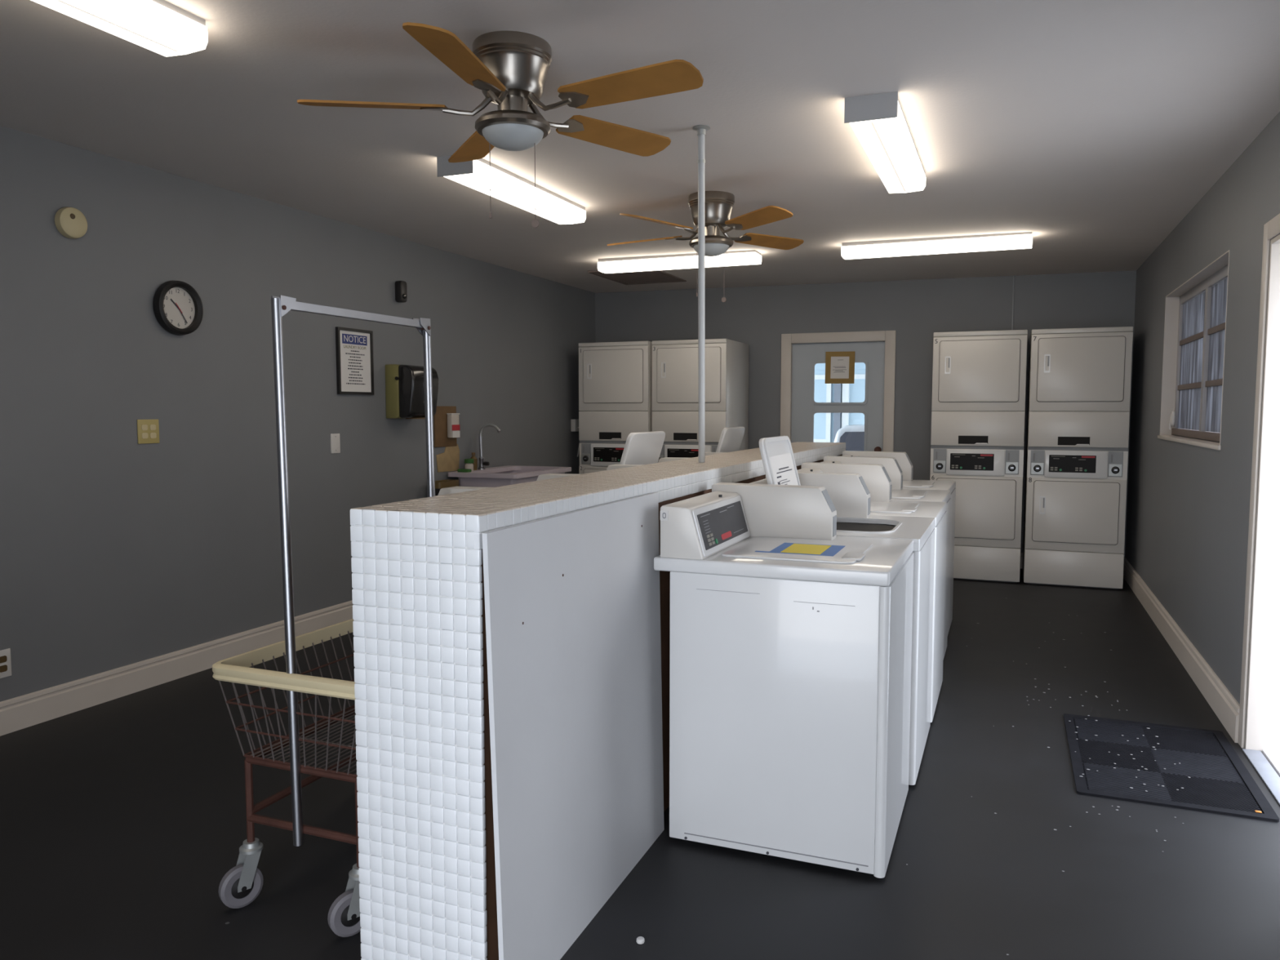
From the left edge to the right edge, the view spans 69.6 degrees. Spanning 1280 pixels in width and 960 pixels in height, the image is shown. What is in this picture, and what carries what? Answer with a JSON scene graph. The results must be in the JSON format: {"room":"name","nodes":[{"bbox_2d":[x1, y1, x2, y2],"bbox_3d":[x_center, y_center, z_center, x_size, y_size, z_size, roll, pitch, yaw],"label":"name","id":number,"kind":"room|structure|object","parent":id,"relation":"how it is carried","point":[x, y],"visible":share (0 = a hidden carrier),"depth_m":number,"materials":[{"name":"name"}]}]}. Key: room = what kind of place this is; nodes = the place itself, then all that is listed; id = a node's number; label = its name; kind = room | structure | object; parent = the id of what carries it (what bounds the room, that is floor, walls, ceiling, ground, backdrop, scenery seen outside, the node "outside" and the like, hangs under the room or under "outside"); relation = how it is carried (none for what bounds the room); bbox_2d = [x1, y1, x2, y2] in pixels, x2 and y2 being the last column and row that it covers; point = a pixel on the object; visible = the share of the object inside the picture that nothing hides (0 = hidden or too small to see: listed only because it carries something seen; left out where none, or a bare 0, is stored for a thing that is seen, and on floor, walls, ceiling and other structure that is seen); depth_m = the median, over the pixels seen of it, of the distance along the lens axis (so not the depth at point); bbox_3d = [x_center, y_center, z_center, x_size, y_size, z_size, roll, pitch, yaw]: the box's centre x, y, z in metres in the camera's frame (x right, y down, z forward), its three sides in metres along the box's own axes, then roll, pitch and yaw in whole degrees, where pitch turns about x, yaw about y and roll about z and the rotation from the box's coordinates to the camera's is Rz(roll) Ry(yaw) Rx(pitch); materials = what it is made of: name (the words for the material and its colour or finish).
{"room":"laundry","nodes":[
{"label":"laundry","id":0,"kind":"room"},
{"bbox_2d":[0,125,595,702],"bbox_3d":[-2.215,-0.340,4.991,0.150,2.600,9.430,2,5,22],"label":"wall","id":1,"kind":"structure","parent":0,"point":[117,551],"depth_m":4.71,"materials":[{"name":"paint"}]},
{"bbox_2d":[0,648,11,678],"bbox_3d":[-2.647,0.763,3.786,0.008,0.116,0.116,2,5,22],"label":"outlet plate","id":2,"kind":"object","parent":1,"relation":"attached to","point":[5,655],"visible":1,"depth_m":3.82,"materials":[{"name":"white plastic"}]},
{"bbox_2d":[0,655,7,662],"bbox_3d":[-2.636,0.742,3.805,0.004,0.027,0.033,2,5,22],"label":"socket","id":3,"kind":"object","parent":2,"relation":"attached to","point":[3,659],"depth_m":3.81,"materials":[{"name":"brown"}]},
{"bbox_2d":[0,664,7,672],"bbox_3d":[-2.636,0.781,3.808,0.004,0.027,0.033,2,5,22],"label":"socket","id":4,"kind":"object","parent":2,"relation":"attached to","point":[3,668],"depth_m":3.81,"materials":[{"name":"brown"}]},
{"bbox_2d":[54,206,87,239],"bbox_3d":[-2.480,-1.123,4.019,0.050,0.136,0.136,2,5,22],"label":"fire alarm","id":5,"kind":"object","parent":1,"relation":"attached to","point":[71,223],"visible":1,"depth_m":4.00,"materials":[{"name":"beige plastic"}]},
{"bbox_2d":[137,419,159,444],"bbox_3d":[-2.362,-0.233,4.421,0.008,0.116,0.118,2,5,22],"label":"outlet plate","id":6,"kind":"object","parent":1,"relation":"attached to","point":[148,430],"visible":1,"depth_m":4.42,"materials":[{"name":"plastic"}]},
{"bbox_2d":[141,424,147,430],"bbox_3d":[-2.368,-0.251,4.398,0.004,0.027,0.033,2,5,22],"label":"socket","id":7,"kind":"object","parent":6,"relation":"attached to","point":[144,427],"depth_m":4.40,"materials":[{"name":"beige plastic"}]},
{"bbox_2d":[142,432,147,438],"bbox_3d":[-2.368,-0.212,4.401,0.004,0.027,0.033,2,5,22],"label":"socket","id":8,"kind":"object","parent":6,"relation":"attached to","point":[144,435],"depth_m":4.40,"materials":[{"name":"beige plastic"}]},
{"bbox_2d":[149,424,155,430],"bbox_3d":[-2.351,-0.254,4.440,0.004,0.027,0.033,2,5,22],"label":"socket","id":9,"kind":"object","parent":6,"relation":"attached to","point":[152,427],"depth_m":4.44,"materials":[{"name":"beige plastic"}]},
{"bbox_2d":[150,432,156,438],"bbox_3d":[-2.351,-0.215,4.443,0.004,0.027,0.033,2,5,22],"label":"socket","id":10,"kind":"object","parent":6,"relation":"attached to","point":[153,435],"depth_m":4.44,"materials":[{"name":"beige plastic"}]},
{"bbox_2d":[0,600,353,736],"bbox_3d":[-2.136,0.891,5.053,0.020,0.136,9.130,2,5,22],"label":"baseboard","id":11,"kind":"structure","parent":1,"relation":"attached to","point":[16,713],"depth_m":4.42,"materials":[{"name":"paint"}]},
{"bbox_2d":[152,280,203,335],"bbox_3d":[-2.275,-0.849,4.540,0.046,0.268,0.268,2,5,22],"label":"wall clock","id":12,"kind":"object","parent":1,"relation":"attached to","point":[178,308],"visible":1,"depth_m":4.54,"materials":[{"name":"black plastic"}]},
{"bbox_2d":[330,433,340,453],"bbox_3d":[-1.872,-0.224,5.650,0.011,0.120,0.080,2,5,22],"label":"blank plate","id":13,"kind":"object","parent":1,"relation":"attached to","point":[335,437],"visible":1,"depth_m":5.64,"materials":[{"name":"white plastic"}]},
{"bbox_2d":[335,326,373,395],"bbox_3d":[-1.791,-0.743,5.789,0.020,0.410,0.332,2,5,22],"label":"framed notice","id":14,"kind":"object","parent":1,"relation":"attached to","point":[353,347],"visible":1,"depth_m":5.78,"materials":[{"name":"white paper"}]},
{"bbox_2d":[395,280,407,302],"bbox_3d":[-1.598,-1.264,6.174,0.062,0.140,0.072,2,5,22],"label":"wall sensor","id":15,"kind":"object","parent":1,"relation":"attached to","point":[401,295],"visible":1,"depth_m":6.15,"materials":[{"name":"black plastic"}]},
{"bbox_2d":[385,364,438,418],"bbox_3d":[-1.528,-0.591,6.182,0.226,0.360,0.308,2,5,22],"label":"dispenser","id":16,"kind":"object","parent":1,"relation":"attached to","point":[404,384],"visible":0.87,"depth_m":6.06,"materials":[{"name":"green plastic"}]},
{"bbox_2d":[433,405,460,447],"bbox_3d":[-1.403,-0.392,6.729,0.060,0.296,0.280,2,5,22],"label":"soap dispenser","id":17,"kind":"object","parent":1,"relation":"attached to","point":[446,419],"visible":0.9,"depth_m":6.73,"materials":[{"name":"brown cardboard"}]},
{"bbox_2d":[435,444,459,471],"bbox_3d":[-1.418,-0.161,6.791,0.011,0.200,0.300,2,5,22],"label":"board","id":18,"kind":"object","parent":1,"relation":"attached to","point":[448,460],"visible":0.88,"depth_m":6.79,"materials":[{"name":"beige wood"}]},
{"bbox_2d":[570,418,579,457],"bbox_3d":[-0.593,-0.396,8.716,0.086,0.359,0.111,2,5,22],"label":"outlet box","id":19,"kind":"object","parent":1,"relation":"attached to","point":[574,423],"visible":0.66,"depth_m":8.67,"materials":[{"name":"white plastic"}]},
{"bbox_2d":[350,441,845,959],"bbox_3d":[0.372,0.464,4.184,0.336,1.120,4.645,2,5,22],"label":"wall partition","id":20,"kind":"structure","parent":0,"point":[428,886],"depth_m":2.04,"materials":[{"name":"white tile"}]},
{"bbox_2d":[692,124,710,462],"bbox_3d":[0.256,-0.742,3.760,0.072,1.348,0.125,2,5,22],"label":"support pole","id":21,"kind":"object","parent":20,"relation":"on","point":[701,130],"visible":1,"depth_m":3.76,"materials":[{"name":"white metal"}]},
{"bbox_2d":[0,0,1279,293],"bbox_3d":[0.055,-1.564,3.982,5.343,0.305,9.730,2,5,22],"label":"ceiling","id":22,"kind":"structure","parent":0,"point":[1092,129],"depth_m":3.54,"materials":[{"name":"paint"}]},
{"bbox_2d":[31,0,208,56],"bbox_3d":[-1.574,-1.268,2.175,0.186,0.098,1.200,2,5,22],"label":"ceiling light","id":23,"kind":"object","parent":22,"relation":"attached to","point":[162,27],"visible":0.99,"depth_m":2.55,"materials":[{"name":"white plastic"}]},
{"bbox_2d":[297,22,703,227],"bbox_3d":[-0.381,-1.074,2.858,1.231,0.561,1.237,2,5,22],"label":"ceiling fan","id":24,"kind":"object","parent":22,"relation":"hanging from","point":[510,68],"visible":1,"depth_m":2.78,"materials":[{"name":"brown wood"}]},
{"bbox_2d":[436,155,586,224],"bbox_3d":[-0.609,-1.459,4.674,0.186,0.098,1.190,2,5,22],"label":"ceiling light","id":25,"kind":"object","parent":22,"relation":"attached to","point":[506,186],"visible":0.92,"depth_m":4.49,"materials":[{"name":"white plastic"}]},
{"bbox_2d":[587,270,686,284],"bbox_3d":[-0.011,-1.744,7.881,0.580,0.015,0.820,2,5,22],"label":"ceiling vent","id":26,"kind":"object","parent":22,"relation":"in","point":[655,276],"visible":0.9,"depth_m":7.90,"materials":[{"name":"black metal"}]},
{"bbox_2d":[597,249,761,273],"bbox_3d":[0.281,-1.624,6.843,1.230,0.098,0.180,2,5,22],"label":"ceiling light","id":27,"kind":"object","parent":22,"relation":"attached to","point":[665,262],"visible":0.98,"depth_m":6.78,"materials":[{"name":"white plastic"}]},
{"bbox_2d":[607,191,804,302],"bbox_3d":[0.336,-1.234,4.956,1.099,0.561,1.187,1,4,8],"label":"ceiling fan","id":28,"kind":"object","parent":22,"relation":"hanging from","point":[718,205],"visible":0.87,"depth_m":4.80,"materials":[{"name":"brown wood"}]},
{"bbox_2d":[844,91,925,193],"bbox_3d":[1.048,-1.378,3.840,0.186,0.098,1.200,2,5,22],"label":"ceiling light","id":29,"kind":"object","parent":22,"relation":"attached to","point":[878,121],"visible":1,"depth_m":3.55,"materials":[{"name":"white plastic"}]},
{"bbox_2d":[840,231,1032,259],"bbox_3d":[1.946,-1.548,6.080,1.190,0.098,0.180,2,5,22],"label":"ceiling light","id":30,"kind":"object","parent":22,"relation":"attached to","point":[1012,241],"visible":0.99,"depth_m":6.01,"materials":[{"name":"white plastic"}]},
{"bbox_2d":[0,568,1279,959],"bbox_3d":[-0.094,1.085,4.190,5.063,0.120,9.630,2,5,22],"label":"floor","id":31,"kind":"structure","parent":0,"point":[123,820],"depth_m":2.83,"materials":[{"name":"paint"}]},
{"bbox_2d":[212,295,435,937],"bbox_3d":[-0.774,0.324,2.665,0.568,1.630,0.773,2,5,22],"label":"cart","id":32,"kind":"object","parent":31,"relation":"on","point":[241,885],"visible":0.5,"depth_m":2.43,"materials":[{"name":"metal"}]},
{"bbox_2d":[217,631,357,777],"bbox_3d":[-0.766,0.618,2.707,0.528,0.224,0.694,2,5,22],"label":"basket","id":33,"kind":"object","parent":32,"relation":"on","point":[295,735],"depth_m":2.46,"materials":[{"name":"metal"}]},
{"bbox_2d":[435,479,461,496],"bbox_3d":[-1.325,0.425,6.576,0.285,0.835,0.250,2,5,22],"label":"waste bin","id":34,"kind":"object","parent":31,"relation":"on","point":[439,484],"visible":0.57,"depth_m":6.51,"materials":[{"name":"brown cardboard"}]},
{"bbox_2d":[437,486,490,495],"bbox_3d":[-0.529,0.542,3.450,0.702,1.076,0.695,2,5,22],"label":"washing machine","id":35,"kind":"object","parent":31,"relation":"on","point":[452,490],"visible":0.02,"depth_m":3.14,"materials":[{"name":"white metal"}]},
{"bbox_2d":[448,465,571,487],"bbox_3d":[-0.980,0.361,7.089,0.581,0.884,0.905,2,5,22],"label":"utility sink","id":36,"kind":"object","parent":31,"relation":"on","point":[494,477],"visible":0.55,"depth_m":6.72,"materials":[{"name":"purple plastic"}]},
{"bbox_2d":[457,468,471,472],"bbox_3d":[-1.292,-0.069,6.774,0.090,0.022,0.056,2,5,22],"label":"sponge","id":37,"kind":"object","parent":36,"relation":"on","point":[463,470],"visible":1,"depth_m":6.75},
{"bbox_2d":[464,458,474,471],"bbox_3d":[-1.286,-0.116,6.925,0.072,0.092,0.072,2,5,22],"label":"soap bottle","id":38,"kind":"object","parent":36,"relation":"on","point":[468,464],"visible":0.87,"depth_m":6.90,"materials":[{"name":"beige plastic"}]},
{"bbox_2d":[470,452,477,470],"bbox_3d":[-1.268,-0.143,7.007,0.056,0.134,0.056,2,5,22],"label":"soap bottle","id":39,"kind":"object","parent":36,"relation":"on","point":[475,460],"visible":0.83,"depth_m":6.99,"materials":[{"name":"brown plastic"}]},
{"bbox_2d":[477,423,501,469],"bbox_3d":[-1.151,-0.255,7.038,0.201,0.353,0.056,2,5,22],"label":"faucet","id":40,"kind":"object","parent":36,"relation":"on","point":[482,463],"visible":1,"depth_m":7.05,"materials":[{"name":"silver metal"}]},
{"bbox_2d":[457,470,564,487],"bbox_3d":[-0.969,0.108,7.065,0.496,0.313,0.835,2,5,22],"label":"basin","id":41,"kind":"object","parent":36,"relation":"in","point":[463,482],"depth_m":6.71,"materials":[{"name":"plastic"}]},
{"bbox_2d":[536,473,578,480],"bbox_3d":[-0.265,0.492,4.107,0.702,1.076,0.695,2,5,22],"label":"washing machine","id":42,"kind":"object","parent":31,"relation":"on","point":[548,476],"visible":0.02,"depth_m":3.80,"materials":[{"name":"white metal"}]},
{"bbox_2d":[481,492,664,959],"bbox_3d":[-0.123,0.615,2.440,0.045,1.083,1.013,2,5,22],"label":"board","id":43,"kind":"object","parent":31,"relation":"on","point":[572,599],"visible":1,"depth_m":2.30,"materials":[{"name":"metal"}]},
{"bbox_2d":[578,341,652,474],"bbox_3d":[-0.111,-0.289,8.631,0.682,1.946,0.751,2,5,22],"label":"dryer","id":44,"kind":"object","parent":31,"relation":"on","point":[615,378],"visible":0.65,"depth_m":8.27,"materials":[{"name":"beige metal"}]},
{"bbox_2d":[606,431,665,470],"bbox_3d":[0.000,0.366,4.758,0.702,1.228,0.695,2,5,22],"label":"washing machine","id":45,"kind":"object","parent":31,"relation":"on","point":[642,448],"visible":0.12,"depth_m":4.65,"materials":[{"name":"white metal"}]},
{"bbox_2d":[636,936,644,944],"bbox_3d":[0.001,1.162,2.323,0.021,0.010,0.021,2,5,22],"label":"cap","id":46,"kind":"object","parent":31,"relation":"on","point":[640,940],"visible":1,"depth_m":2.32,"materials":[{"name":"white plastic"}]},
{"bbox_2d":[657,457,688,462],"bbox_3d":[0.265,0.392,5.421,0.702,1.076,0.695,2,5,22],"label":"washing machine","id":47,"kind":"object","parent":31,"relation":"on","point":[666,459],"visible":0.02,"depth_m":5.11,"materials":[{"name":"white metal"}]},
{"bbox_2d":[652,338,749,461],"bbox_3d":[0.553,-0.269,8.365,0.682,1.946,0.751,2,5,22],"label":"dryer","id":48,"kind":"object","parent":31,"relation":"on","point":[675,408],"visible":0.37,"depth_m":8.02,"materials":[{"name":"beige metal"}]},
{"bbox_2d":[697,426,745,456],"bbox_3d":[0.530,0.266,6.072,0.702,1.228,0.695,2,5,22],"label":"washing machine","id":49,"kind":"object","parent":31,"relation":"on","point":[731,438],"visible":0.1,"depth_m":5.94,"materials":[{"name":"white metal"}]},
{"bbox_2d":[653,482,913,878],"bbox_3d":[0.495,0.575,3.017,0.702,1.076,0.695,2,5,22],"label":"washing machine","id":50,"kind":"object","parent":31,"relation":"on","point":[790,673],"visible":1,"depth_m":2.72,"materials":[{"name":"white metal"}]},
{"bbox_2d":[755,542,844,555],"bbox_3d":[0.511,0.218,2.922,0.243,0.001,0.227,2,5,22],"label":"note","id":51,"kind":"object","parent":50,"relation":"on","point":[785,548],"visible":1,"depth_m":2.90,"materials":[{"name":"yellow paper"}]},
{"bbox_2d":[750,435,934,785],"bbox_3d":[0.775,0.447,3.660,0.702,1.233,0.695,2,5,22],"label":"washing machine","id":52,"kind":"object","parent":31,"relation":"on","point":[849,493],"visible":0.32,"depth_m":3.58,"materials":[{"name":"white metal"}]},
{"bbox_2d":[776,466,791,484],"bbox_3d":[0.590,0.042,3.655,0.046,0.182,0.285,2,5,22],"label":"print","id":53,"kind":"object","parent":52,"relation":"attached to","point":[784,473],"depth_m":3.64,"materials":[{"name":"grey paper"}]},
{"bbox_2d":[836,522,894,531],"bbox_3d":[0.814,0.419,3.598,0.430,0.458,0.430,2,5,22],"label":"tub","id":54,"kind":"object","parent":52,"relation":"in","point":[843,526],"depth_m":3.65,"materials":[{"name":"black metal"}]},
{"bbox_2d":[797,462,946,722],"bbox_3d":[1.043,0.476,4.319,0.702,1.076,0.695,2,5,22],"label":"washing machine","id":55,"kind":"object","parent":31,"relation":"on","point":[876,477],"visible":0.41,"depth_m":4.28,"materials":[{"name":"white metal"}]},
{"bbox_2d":[819,455,951,660],"bbox_3d":[1.287,0.425,4.982,0.702,1.076,0.695,2,5,22],"label":"washing machine","id":56,"kind":"object","parent":31,"relation":"on","point":[891,464],"visible":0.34,"depth_m":5.08,"materials":[{"name":"white metal"}]},
{"bbox_2d":[841,450,955,634],"bbox_3d":[1.540,0.375,5.642,0.702,1.076,0.695,2,5,22],"label":"washing machine","id":57,"kind":"object","parent":31,"relation":"on","point":[903,459],"visible":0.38,"depth_m":5.70,"materials":[{"name":"white metal"}]},
{"bbox_2d":[929,329,1027,582],"bbox_3d":[2.748,-0.202,7.486,0.682,1.946,0.751,2,5,22],"label":"dryer","id":58,"kind":"object","parent":31,"relation":"on","point":[978,404],"visible":0.91,"depth_m":7.13,"materials":[{"name":"beige metal"}]},
{"bbox_2d":[906,597,1190,955],"bbox_3d":[1.926,1.007,4.353,0.892,0.010,4.643,2,5,22],"label":"lint specks","id":59,"kind":"object","parent":31,"relation":"on","point":[1006,597],"visible":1,"depth_m":3.52,"materials":[{"name":"grey fabric"}]},
{"bbox_2d":[1022,326,1133,589],"bbox_3d":[3.406,-0.181,7.222,0.682,1.946,0.751,2,5,22],"label":"dryer","id":60,"kind":"object","parent":31,"relation":"on","point":[1080,379],"visible":1,"depth_m":6.88,"materials":[{"name":"white metal"}]},
{"bbox_2d":[1063,713,1279,822],"bbox_3d":[1.974,1.071,3.523,0.600,0.008,0.896,2,5,22],"label":"rubber mat","id":61,"kind":"object","parent":31,"relation":"on","point":[1219,782],"visible":1,"depth_m":3.44,"materials":[{"name":"black rubber"}]},
{"bbox_2d":[1242,748,1279,804],"bbox_3d":[2.214,1.101,3.144,0.062,0.007,1.035,2,5,22],"label":"threshold","id":62,"kind":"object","parent":31,"relation":"on","point":[1269,776],"depth_m":3.41,"materials":[{"name":"silver metal"}]},
{"bbox_2d":[595,271,1136,556],"bbox_3d":[1.785,-0.597,8.374,4.743,2.600,0.150,2,5,22],"label":"wall","id":63,"kind":"structure","parent":0,"point":[757,317],"depth_m":8.08,"materials":[{"name":"paint"}]},
{"bbox_2d":[780,330,896,451],"bbox_3d":[1.793,-0.313,8.375,1.016,2.034,0.182,2,5,22],"label":"door","id":64,"kind":"structure","parent":63,"relation":"in","point":[800,352],"depth_m":8.27,"materials":[{"name":"paint"}]},
{"bbox_2d":[824,351,855,383],"bbox_3d":[1.797,-1.010,8.271,0.263,0.289,0.010,2,5,22],"label":"notice","id":65,"kind":"object","parent":64,"relation":"attached to","point":[839,366],"visible":1,"depth_m":8.27,"materials":[{"name":"white paper"}]},
{"bbox_2d":[1011,275,1014,329],"bbox_3d":[3.117,-1.428,7.689,0.012,0.561,0.014,2,5,22],"label":"cable conduit","id":66,"kind":"object","parent":63,"relation":"attached to","point":[1014,275],"visible":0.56,"depth_m":7.68,"materials":[{"name":"grey plastic"}]},
{"bbox_2d":[1020,552,1022,568],"bbox_3d":[1.754,0.637,8.389,4.703,0.136,0.020,2,5,22],"label":"baseboard","id":67,"kind":"structure","parent":63,"relation":"attached to","point":[1021,553],"depth_m":7.79,"materials":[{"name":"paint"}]},
{"bbox_2d":[1124,111,1279,748],"bbox_3d":[2.348,-0.201,3.162,0.200,2.600,9.430,2,5,22],"label":"wall","id":68,"kind":"structure","parent":0,"point":[1188,508],"depth_m":4.47,"materials":[{"name":"paint"}]},
{"bbox_2d":[1123,556,1239,742],"bbox_3d":[3.180,0.844,5.613,0.020,0.145,4.120,2,5,22],"label":"baseboard","id":69,"kind":"structure","parent":68,"relation":"attached to","point":[1224,705],"depth_m":4.66,"materials":[{"name":"paint"}]},
{"bbox_2d":[1157,249,1229,449],"bbox_3d":[3.062,-0.653,5.031,0.132,0.906,1.875,2,5,22],"label":"window","id":70,"kind":"structure","parent":68,"relation":"in","point":[1196,311],"depth_m":5.26,"materials":[{"name":"glass"}]},
{"bbox_2d":[1237,213,1279,752],"bbox_3d":[2.285,0.082,3.039,0.210,2.055,1.205,2,5,22],"label":"trim","id":71,"kind":"structure","parent":68,"relation":"attached to","point":[1261,722],"depth_m":3.56,"materials":[{"name":"paint"}]},
{"bbox_2d":[1262,749,1279,777],"bbox_3d":[2.389,1.154,3.078,0.305,0.112,1.175,2,5,22],"label":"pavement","id":72,"kind":"structure","parent":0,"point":[1273,757],"depth_m":3.52,"materials":[{"name":"concrete"}]},
{"label":"outside","id":73,"kind":"structure","parent":0,"visible":0},
{"bbox_3d":[1.865,1.221,4.746,60.000,0.225,70.000,2,5,22],"label":"ground","id":74,"kind":"structure","parent":73,"visible":0},
{"bbox_2d":[813,362,865,442],"bbox_3d":[3.908,-2.038,15.780,10.800,4.600,5.000,2,5,22],"label":"house","id":75,"kind":"structure","parent":74,"relation":"on","point":[826,425],"depth_m":14.01,"materials":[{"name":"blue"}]},
{"bbox_2d":[833,423,864,451],"bbox_3d":[4.384,0.014,10.365,4.234,1.329,1.847,2,5,22],"label":"car","id":76,"kind":"object","parent":74,"relation":"on","point":[853,436],"visible":0.12,"depth_m":10.32,"materials":[{"name":"white paint"}]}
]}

